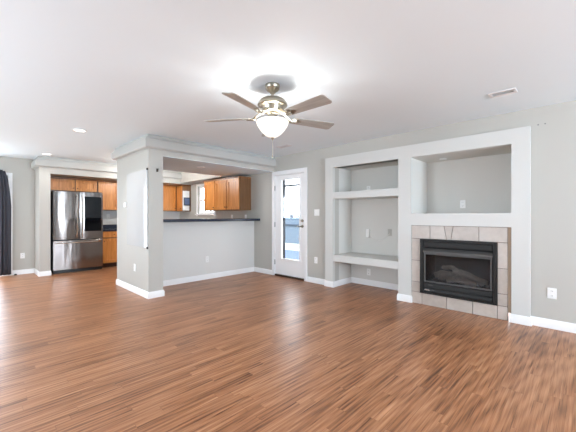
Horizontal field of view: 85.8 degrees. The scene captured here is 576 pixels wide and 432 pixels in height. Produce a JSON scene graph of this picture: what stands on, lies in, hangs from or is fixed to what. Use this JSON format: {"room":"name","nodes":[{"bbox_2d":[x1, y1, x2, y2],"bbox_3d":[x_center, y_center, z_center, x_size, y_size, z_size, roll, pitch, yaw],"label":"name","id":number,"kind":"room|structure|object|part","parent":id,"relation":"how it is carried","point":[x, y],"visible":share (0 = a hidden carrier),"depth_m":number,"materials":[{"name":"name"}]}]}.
{"room":"living room","nodes":[
{"label":"living room","id":0,"kind":"room"},
{"bbox_2d":[0,156,34,269],"bbox_3d":[-6.944,0.007,5.247,0.120,2.440,4.140,0,0,44],"label":"wall","id":1,"kind":"structure","parent":0,"point":[23,176],"depth_m":6.55,"materials":[{"name":"grey paint"}]},
{"bbox_2d":[2,172,11,275],"bbox_3d":[-6.351,0.167,5.850,0.136,2.120,1.717,0,0,44],"label":"door","id":2,"kind":"structure","parent":1,"relation":"in","point":[9,176],"depth_m":6.41,"materials":[{"name":"white paint"}]},
{"bbox_3d":[-6.307,0.167,5.808,0.015,2.120,1.717,0,0,44],"label":"casing","id":3,"kind":"part","parent":2,"relation":"part of","materials":[{"name":"white paint"}]},
{"bbox_3d":[-6.400,-0.918,5.625,0.134,0.021,1.800,0,0,44],"label":"curtain rod","id":4,"kind":"object","parent":1,"relation":"attached to","visible":0},
{"bbox_2d":[0,171,10,275],"bbox_3d":[-5.712,0.142,6.253,0.057,2.101,0.200,0,0,44],"label":"curtain","id":5,"kind":"object","parent":4,"relation":"hanging from","point":[5,198],"visible":1,"depth_m":6.25,"materials":[{"name":"grey fabric"}]},
{"bbox_2d":[35,167,192,271],"bbox_3d":[-4.189,0.007,7.833,0.930,2.440,3.410,0,0,44],"label":"wall","id":6,"kind":"structure","parent":0,"point":[42,175],"depth_m":6.39,"materials":[{"name":"grey paint"}]},
{"bbox_2d":[12,268,51,276],"bbox_3d":[-5.287,1.178,6.500,0.806,0.098,0.346,0,0,13],"label":"baseboard","id":7,"kind":"structure","parent":6,"relation":"attached to","point":[23,271],"depth_m":6.46,"materials":[{"name":"white paint"}]},
{"bbox_2d":[31,156,181,179],"bbox_3d":[-4.198,-1.102,7.529,0.660,0.222,3.100,0,0,44],"label":"trim","id":8,"kind":"structure","parent":6,"relation":"attached to","point":[40,161],"depth_m":6.75,"materials":[{"name":"grey paint"}]},
{"bbox_2d":[176,185,190,211],"bbox_3d":[-2.973,-0.502,8.823,0.369,0.749,0.294,0,0,44],"label":"upper cabinet","id":9,"kind":"object","parent":6,"relation":"attached to","point":[180,188],"depth_m":8.73,"materials":[{"name":"brown wood"}]},
{"bbox_3d":[-3.067,-0.490,8.758,0.300,0.695,0.020,0,0,44],"label":"door","id":10,"kind":"part","parent":9,"relation":"part of","materials":[{"name":"brown wood"}]},
{"bbox_3d":[-2.854,-0.428,8.706,0.035,0.550,0.210,0,0,44],"label":"message panel","id":11,"kind":"part","parent":9,"relation":"part of","materials":[{"name":"white paper"}]},
{"bbox_2d":[117,149,162,291],"bbox_3d":[-2.491,0.007,5.158,1.390,2.440,0.220,0,0,44],"label":"wall column","id":12,"kind":"structure","parent":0,"point":[148,275],"depth_m":4.74,"materials":[{"name":"grey paint"}]},
{"bbox_2d":[127,168,147,248],"bbox_3d":[-2.386,-0.112,4.887,0.846,1.205,0.024,0,0,44],"label":"board","id":13,"kind":"object","parent":12,"relation":"attached to","point":[137,182],"visible":1,"depth_m":4.85,"materials":[{"name":"grey"}]},
{"bbox_2d":[103,211,179,224],"bbox_3d":[-4.418,0.007,8.180,0.120,2.440,3.230,0,0,44],"label":"wall","id":14,"kind":"structure","parent":0,"point":[113,214],"depth_m":8.04,"materials":[{"name":"white paint"}]},
{"bbox_2d":[50,176,97,192],"bbox_3d":[-5.018,-0.712,7.202,0.374,0.307,0.968,0,0,44],"label":"upper cabinet","id":15,"kind":"object","parent":14,"relation":"attached to","point":[56,183],"visible":0.94,"depth_m":7.09,"materials":[{"name":"brown wood"}]},
{"bbox_3d":[-5.054,-0.701,6.945,0.020,0.255,0.460,0,0,44],"label":"door","id":16,"kind":"part","parent":15,"relation":"part of","materials":[{"name":"brown wood"}]},
{"bbox_3d":[-5.022,-0.849,7.206,0.361,0.032,0.968,0,0,44],"label":"moulding","id":17,"kind":"part","parent":15,"relation":"part of","materials":[{"name":"brown wood"}]},
{"bbox_3d":[-4.733,-0.701,7.278,0.020,0.255,0.425,0,0,44],"label":"door","id":18,"kind":"part","parent":15,"relation":"part of","materials":[{"name":"brown wood"}]},
{"bbox_2d":[97,180,116,210],"bbox_3d":[-4.515,-0.501,7.723,0.374,0.727,0.490,0,0,44],"label":"upper cabinet","id":19,"kind":"object","parent":14,"relation":"attached to","point":[108,188],"visible":0.57,"depth_m":7.62,"materials":[{"name":"brown wood"}]},
{"bbox_2d":[163,184,176,210],"bbox_3d":[-3.405,-0.507,8.872,0.374,0.739,0.831,0,0,44],"label":"upper cabinet","id":20,"kind":"object","parent":14,"relation":"attached to","point":[169,191],"visible":0.46,"depth_m":8.73,"materials":[{"name":"brown wood"}]},
{"bbox_2d":[163,221,253,280],"bbox_3d":[-1.605,0.666,6.082,0.120,1.122,2.340,0,0,44],"label":"wall","id":21,"kind":"structure","parent":0,"point":[229,245],"depth_m":6.00,"materials":[{"name":"white paint"}]},
{"bbox_2d":[163,218,259,221],"bbox_3d":[-1.591,0.080,6.068,0.520,0.049,2.335,0,0,44],"label":"bar","id":22,"kind":"object","parent":21,"relation":"on","point":[233,219],"visible":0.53,"depth_m":5.79,"materials":[{"name":"stone"}]},
{"bbox_2d":[163,156,272,176],"bbox_3d":[-1.602,-0.920,6.079,1.382,0.006,2.338,0,0,44],"label":"ceiling","id":23,"kind":"structure","parent":0,"point":[169,163],"depth_m":5.99,"materials":[{"name":"white paint"}]},
{"bbox_2d":[163,151,273,183],"bbox_3d":[-2.292,-1.058,6.746,3.310,0.310,2.340,0,0,44],"label":"wall","id":24,"kind":"structure","parent":0,"point":[190,178],"depth_m":6.13,"materials":[{"name":"grey paint"}]},
{"bbox_2d":[111,134,275,167],"bbox_3d":[-1.703,-1.102,5.974,1.530,0.222,2.630,0,0,44],"label":"trim","id":25,"kind":"structure","parent":24,"relation":"attached to","point":[153,142],"depth_m":5.15,"materials":[{"name":"grey paint"}]},
{"bbox_2d":[0,266,575,431],"bbox_3d":[-0.620,1.257,2.114,14.070,0.060,8.420,0,0,44],"label":"floor","id":26,"kind":"structure","parent":0,"point":[81,351],"depth_m":2.61,"materials":[{"name":"brown wood"}]},
{"bbox_2d":[50,190,102,273],"bbox_3d":[-4.824,0.341,7.045,0.803,1.772,0.932,0,0,44],"label":"refrigerator","id":27,"kind":"object","parent":26,"relation":"on","point":[76,218],"visible":0.98,"depth_m":6.77,"materials":[{"name":"grey metal"}]},
{"bbox_3d":[-4.774,-0.008,6.671,0.084,1.040,0.464,0,0,44],"label":"door","id":28,"kind":"part","parent":27,"relation":"part of","materials":[{"name":"silver metal"}]},
{"bbox_3d":[-4.600,-0.003,6.767,0.089,0.965,0.026,0,0,44],"label":"handle","id":29,"kind":"part","parent":27,"relation":"part of","materials":[{"name":"silver metal"}]},
{"bbox_3d":[-4.612,0.840,6.841,0.080,0.625,0.932,0,0,44],"label":"drawer","id":30,"kind":"part","parent":27,"relation":"part of","materials":[{"name":"silver metal"}]},
{"bbox_3d":[-4.567,0.572,6.797,0.090,0.027,0.840,0,0,44],"label":"handle","id":31,"kind":"part","parent":27,"relation":"part of","materials":[{"name":"silver metal"}]},
{"bbox_3d":[-4.533,-0.003,6.836,0.089,0.965,0.026,0,0,44],"label":"handle","id":32,"kind":"part","parent":27,"relation":"part of","materials":[{"name":"silver metal"}]},
{"bbox_3d":[-4.450,-0.008,7.012,0.076,1.040,0.461,0,0,44],"label":"door","id":33,"kind":"part","parent":27,"relation":"part of","materials":[{"name":"silver metal"}]},
{"bbox_3d":[-4.410,-0.048,7.011,0.030,0.770,0.330,0,0,44],"label":"glass panel","id":34,"kind":"part","parent":27,"relation":"part of","materials":[{"name":"black glass"}]},
{"bbox_2d":[102,231,116,267],"bbox_3d":[-4.396,0.792,7.665,0.624,0.870,0.518,0,0,44],"label":"base cabinet","id":35,"kind":"object","parent":26,"relation":"on","point":[109,238],"visible":0.43,"depth_m":7.41,"materials":[{"name":"brown wood"}]},
{"bbox_3d":[-4.197,0.442,7.473,0.020,0.140,0.490,0,0,44],"label":"drawer","id":36,"kind":"part","parent":35,"relation":"part of","materials":[{"name":"brown wood"}]},
{"bbox_3d":[-4.197,0.825,7.473,0.020,0.575,0.490,0,0,44],"label":"door","id":37,"kind":"part","parent":35,"relation":"part of","materials":[{"name":"brown wood"}]},
{"bbox_2d":[116,267,271,298],"bbox_3d":[-1.683,1.178,5.994,1.420,0.098,2.575,0,0,44],"label":"baseboard","id":38,"kind":"structure","parent":26,"relation":"on","point":[154,294],"depth_m":5.67,"materials":[{"name":"white paint"}]},
{"bbox_3d":[-4.031,0.792,8.044,0.624,0.870,0.526,0,0,44],"label":"base cabinet","id":39,"kind":"object","parent":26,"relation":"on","visible":0},
{"bbox_2d":[103,224,116,230],"bbox_3d":[-4.210,0.286,7.855,0.629,0.139,1.068,0,0,44],"label":"countertop","id":40,"kind":"structure","parent":39,"relation":"on","point":[110,227],"depth_m":7.86,"materials":[{"name":"stone"}]},
{"bbox_2d":[0,0,575,164],"bbox_3d":[-0.620,-1.263,2.114,14.070,0.100,8.420,0,0,44],"label":"ceiling","id":41,"kind":"structure","parent":0,"point":[120,72],"depth_m":2.50,"materials":[{"name":"white paint"}]},
{"bbox_2d":[72,129,86,131],"bbox_3d":[-2.946,-1.208,4.384,0.170,0.009,0.170,0,0,44],"label":"recessed light","id":42,"kind":"object","parent":41,"relation":"in","point":[76,130],"visible":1,"depth_m":4.38,"materials":[{"name":"white plastic"}]},
{"bbox_2d":[204,82,333,158],"bbox_3d":[-0.116,-0.872,2.836,1.225,0.680,1.271,0,0,44],"label":"ceiling fan","id":43,"kind":"object","parent":41,"relation":"hanging from","point":[271,126],"visible":1,"depth_m":2.78,"materials":[{"name":"silver metal"}]},
{"bbox_3d":[-0.567,-0.911,2.945,0.450,0.006,0.136,0,12,10],"label":"blade","id":44,"kind":"part","parent":43,"relation":"part of","materials":[{"name":"brown wood"}]},
{"bbox_3d":[-0.345,-0.911,2.490,0.136,0.006,0.450,14,6,27],"label":"blade","id":45,"kind":"part","parent":43,"relation":"part of","materials":[{"name":"brown wood"}]},
{"bbox_3d":[-0.143,-0.802,2.870,0.296,0.154,0.296,0,0,44],"label":"lamp shade","id":46,"kind":"part","parent":43,"relation":"part of","materials":[{"name":"white glass"}]},
{"bbox_3d":[0.155,-0.911,2.561,0.136,0.006,0.450,16,-11,-43],"label":"blade","id":47,"kind":"part","parent":43,"relation":"part of","materials":[{"name":"brown wood"}]},
{"bbox_3d":[0.243,-0.911,3.059,0.450,0.006,0.136,0,-12,-26],"label":"blade","id":48,"kind":"part","parent":43,"relation":"part of","materials":[{"name":"brown wood"}]},
{"bbox_2d":[277,144,291,147],"bbox_3d":[-0.073,-1.208,5.381,0.270,0.008,0.130,0,0,44],"label":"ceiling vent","id":49,"kind":"object","parent":41,"relation":"in","point":[286,145],"visible":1,"depth_m":5.37,"materials":[{"name":"white metal"}]},
{"bbox_2d":[488,88,517,97],"bbox_3d":[2.111,-1.208,3.050,0.225,0.008,0.135,0,0,44],"label":"ceiling vent","id":50,"kind":"object","parent":41,"relation":"in","point":[512,90],"visible":1,"depth_m":3.04,"materials":[{"name":"white metal"}]},
{"bbox_2d":[180,100,575,323],"bbox_3d":[1.752,0.007,4.550,14.040,2.440,0.120,0,0,44],"label":"wall","id":51,"kind":"structure","parent":0,"point":[553,143],"depth_m":3.50,"materials":[{"name":"grey paint"}]},
{"bbox_2d":[195,184,215,215],"bbox_3d":[-2.182,-0.433,8.300,0.970,0.880,0.150,0,0,44],"label":"window","id":52,"kind":"structure","parent":51,"relation":"in","point":[197,185],"depth_m":8.56,"materials":[{"name":"white paint"}]},
{"bbox_3d":[-2.150,-0.433,8.332,0.810,0.760,0.060,0,0,44],"label":"frame","id":53,"kind":"part","parent":52,"relation":"part of","materials":[{"name":"white paint"}]},
{"bbox_2d":[203,176,250,210],"bbox_3d":[-1.472,-0.497,7.332,1.453,0.739,0.354,0,0,44],"label":"upper cabinet","id":54,"kind":"object","parent":51,"relation":"attached to","point":[231,193],"visible":1,"depth_m":7.02,"materials":[{"name":"brown wood"}]},
{"bbox_3d":[-1.912,-0.488,7.560,0.465,0.690,0.020,0,0,44],"label":"door","id":55,"kind":"part","parent":54,"relation":"part of","materials":[{"name":"brown wood"}]},
{"bbox_3d":[-1.565,-0.488,7.225,0.450,0.690,0.020,0,0,44],"label":"door","id":56,"kind":"part","parent":54,"relation":"part of","materials":[{"name":"brown wood"}]},
{"bbox_3d":[-1.468,-0.851,7.337,1.453,0.032,0.341,0,0,44],"label":"moulding","id":57,"kind":"part","parent":54,"relation":"part of","materials":[{"name":"brown wood"}]},
{"bbox_3d":[-1.225,-0.488,6.897,0.445,0.690,0.020,0,0,44],"label":"door","id":58,"kind":"part","parent":54,"relation":"part of","materials":[{"name":"brown wood"}]},
{"bbox_2d":[272,167,306,281],"bbox_3d":[0.045,0.157,6.165,0.960,2.140,0.167,0,0,44],"label":"door","id":59,"kind":"structure","parent":51,"relation":"in","point":[283,267],"depth_m":6.18,"materials":[{"name":"white paint"}]},
{"bbox_2d":[283,180,298,257],"bbox_3d":[0.088,0.192,6.209,0.780,2.010,0.025,0,0,44],"label":"storm door","id":60,"kind":"structure","parent":59,"relation":"attached to","point":[284,185],"depth_m":6.35,"materials":[{"name":"white paint"},{"name":"clear glass"}]},
{"bbox_3d":[0.088,0.192,6.209,0.780,2.010,0.025,0,0,44],"label":"frame","id":61,"kind":"part","parent":60,"relation":"part of","materials":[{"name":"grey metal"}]},
{"bbox_2d":[314,209,318,215],"bbox_3d":[0.524,-0.063,5.646,0.118,0.118,0.010,0,0,44],"label":"light switch","id":62,"kind":"object","parent":51,"relation":"attached to","point":[316,211],"visible":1,"depth_m":5.65,"materials":[{"name":"white plastic"}]},
{"bbox_2d":[339,145,510,283],"bbox_3d":[1.950,0.144,4.741,2.716,2.165,0.670,0,0,44],"label":"wall niche","id":63,"kind":"object","parent":51,"relation":"in","point":[479,177],"visible":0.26,"depth_m":4.82,"materials":[{"name":"white paint"}]},
{"bbox_2d":[307,276,411,302],"bbox_3d":[1.234,1.178,5.273,1.980,0.098,0.590,0,0,44],"label":"baseboard","id":64,"kind":"structure","parent":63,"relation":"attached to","point":[401,297],"depth_m":5.41,"materials":[{"name":"white paint"}]},
{"bbox_2d":[333,252,397,268],"bbox_3d":[1.391,0.723,5.135,1.163,0.115,0.571,0,0,44],"label":"niche shelf","id":65,"kind":"object","parent":63,"relation":"attached to","point":[385,261],"visible":0.76,"depth_m":4.97,"materials":[{"name":"grey"}]},
{"bbox_2d":[333,188,397,199],"bbox_3d":[1.391,-0.353,5.135,1.163,0.114,0.571,0,0,44],"label":"niche shelf","id":66,"kind":"object","parent":63,"relation":"attached to","point":[392,192],"visible":0.76,"depth_m":4.96,"materials":[{"name":"grey paint"}]},
{"bbox_2d":[366,229,369,236],"bbox_3d":[1.413,0.304,5.489,0.070,0.145,0.030,0,0,44],"label":"wall outlet","id":67,"kind":"object","parent":63,"relation":"attached to","point":[367,230],"visible":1,"depth_m":5.47,"materials":[{"name":"white plastic"}]},
{"bbox_2d":[412,225,510,320],"bbox_3d":[2.186,0.678,4.017,1.164,1.097,0.041,0,0,44],"label":"tile surround","id":68,"kind":"object","parent":63,"relation":"attached to","point":[501,235],"visible":1,"depth_m":3.88,"materials":[{"name":"beige tile"}]},
{"bbox_2d":[420,239,496,305],"bbox_3d":[2.318,0.690,4.161,0.901,0.749,0.493,0,0,44],"label":"gas fireplace","id":69,"kind":"object","parent":68,"relation":"in","point":[456,269],"visible":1,"depth_m":4.09,"materials":[{"name":"black metal"}]},
{"bbox_2d":[423,248,492,257],"bbox_3d":[2.163,0.470,4.000,0.813,0.059,0.045,0,0,44],"label":"hood","id":70,"kind":"object","parent":69,"relation":"attached to","point":[455,252],"depth_m":3.96,"materials":[{"name":"grey metal"}]},
{"bbox_3d":[2.170,0.706,4.006,0.801,0.401,0.022,0,0,44],"label":"glass frame","id":71,"kind":"part","parent":69,"relation":"part of","materials":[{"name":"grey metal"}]},
{"bbox_2d":[460,200,465,207],"bbox_3d":[2.535,-0.173,4.496,0.072,0.116,0.009,0,0,44],"label":"wall outlet","id":72,"kind":"object","parent":63,"relation":"attached to","point":[462,202],"visible":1,"depth_m":4.49,"materials":[{"name":"white plastic"}]},
{"bbox_2d":[325,126,530,316],"bbox_3d":[1.708,0.110,4.482,2.850,2.235,0.080,0,0,44],"label":"built-in wall unit","id":73,"kind":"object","parent":51,"relation":"attached to","point":[519,219],"depth_m":3.96,"materials":[{"name":"grey paint"}]},
{"bbox_2d":[510,314,575,332],"bbox_3d":[4.617,1.178,1.648,5.647,0.098,0.075,0,0,44],"label":"baseboard","id":74,"kind":"structure","parent":51,"relation":"attached to","point":[518,319],"depth_m":3.42,"materials":[{"name":"white paint"}]},
{"bbox_2d":[547,288,556,299],"bbox_3d":[2.875,0.844,3.376,0.078,0.118,0.009,0,0,44],"label":"wall outlet","id":75,"kind":"object","parent":51,"relation":"attached to","point":[551,292],"visible":1,"depth_m":3.37,"materials":[{"name":"white plastic"}]},
{"label":"outside","id":76,"kind":"structure","parent":0,"visible":0},
{"bbox_2d":[285,243,298,250],"bbox_3d":[-1.636,1.597,12.701,48.000,0.100,44.000,0,0,44],"label":"ground","id":77,"kind":"structure","parent":76,"point":[288,246],"depth_m":15.72,"materials":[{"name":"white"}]},
{"bbox_2d":[285,183,295,207],"bbox_3d":[-0.617,-0.396,20.442,2.409,3.925,1.595,0,0,-18],"label":"bare tree","id":78,"kind":"object","parent":77,"relation":"on","point":[291,183],"visible":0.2,"depth_m":20.71,"materials":[{"name":"grey plant"}]},
{"bbox_2d":[285,249,298,259],"bbox_3d":[-0.729,1.522,10.762,14.000,0.049,5.330,0,0,44],"label":"patio","id":79,"kind":"structure","parent":77,"relation":"on","point":[289,254],"depth_m":12.05,"materials":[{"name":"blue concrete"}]},
{"bbox_2d":[285,215,298,243],"bbox_3d":[-2.735,0.712,20.206,22.006,1.650,0.150,0,0,44],"label":"fence","id":80,"kind":"object","parent":77,"relation":"on","point":[291,221],"visible":0.05,"depth_m":17.27,"materials":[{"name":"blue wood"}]}
]}

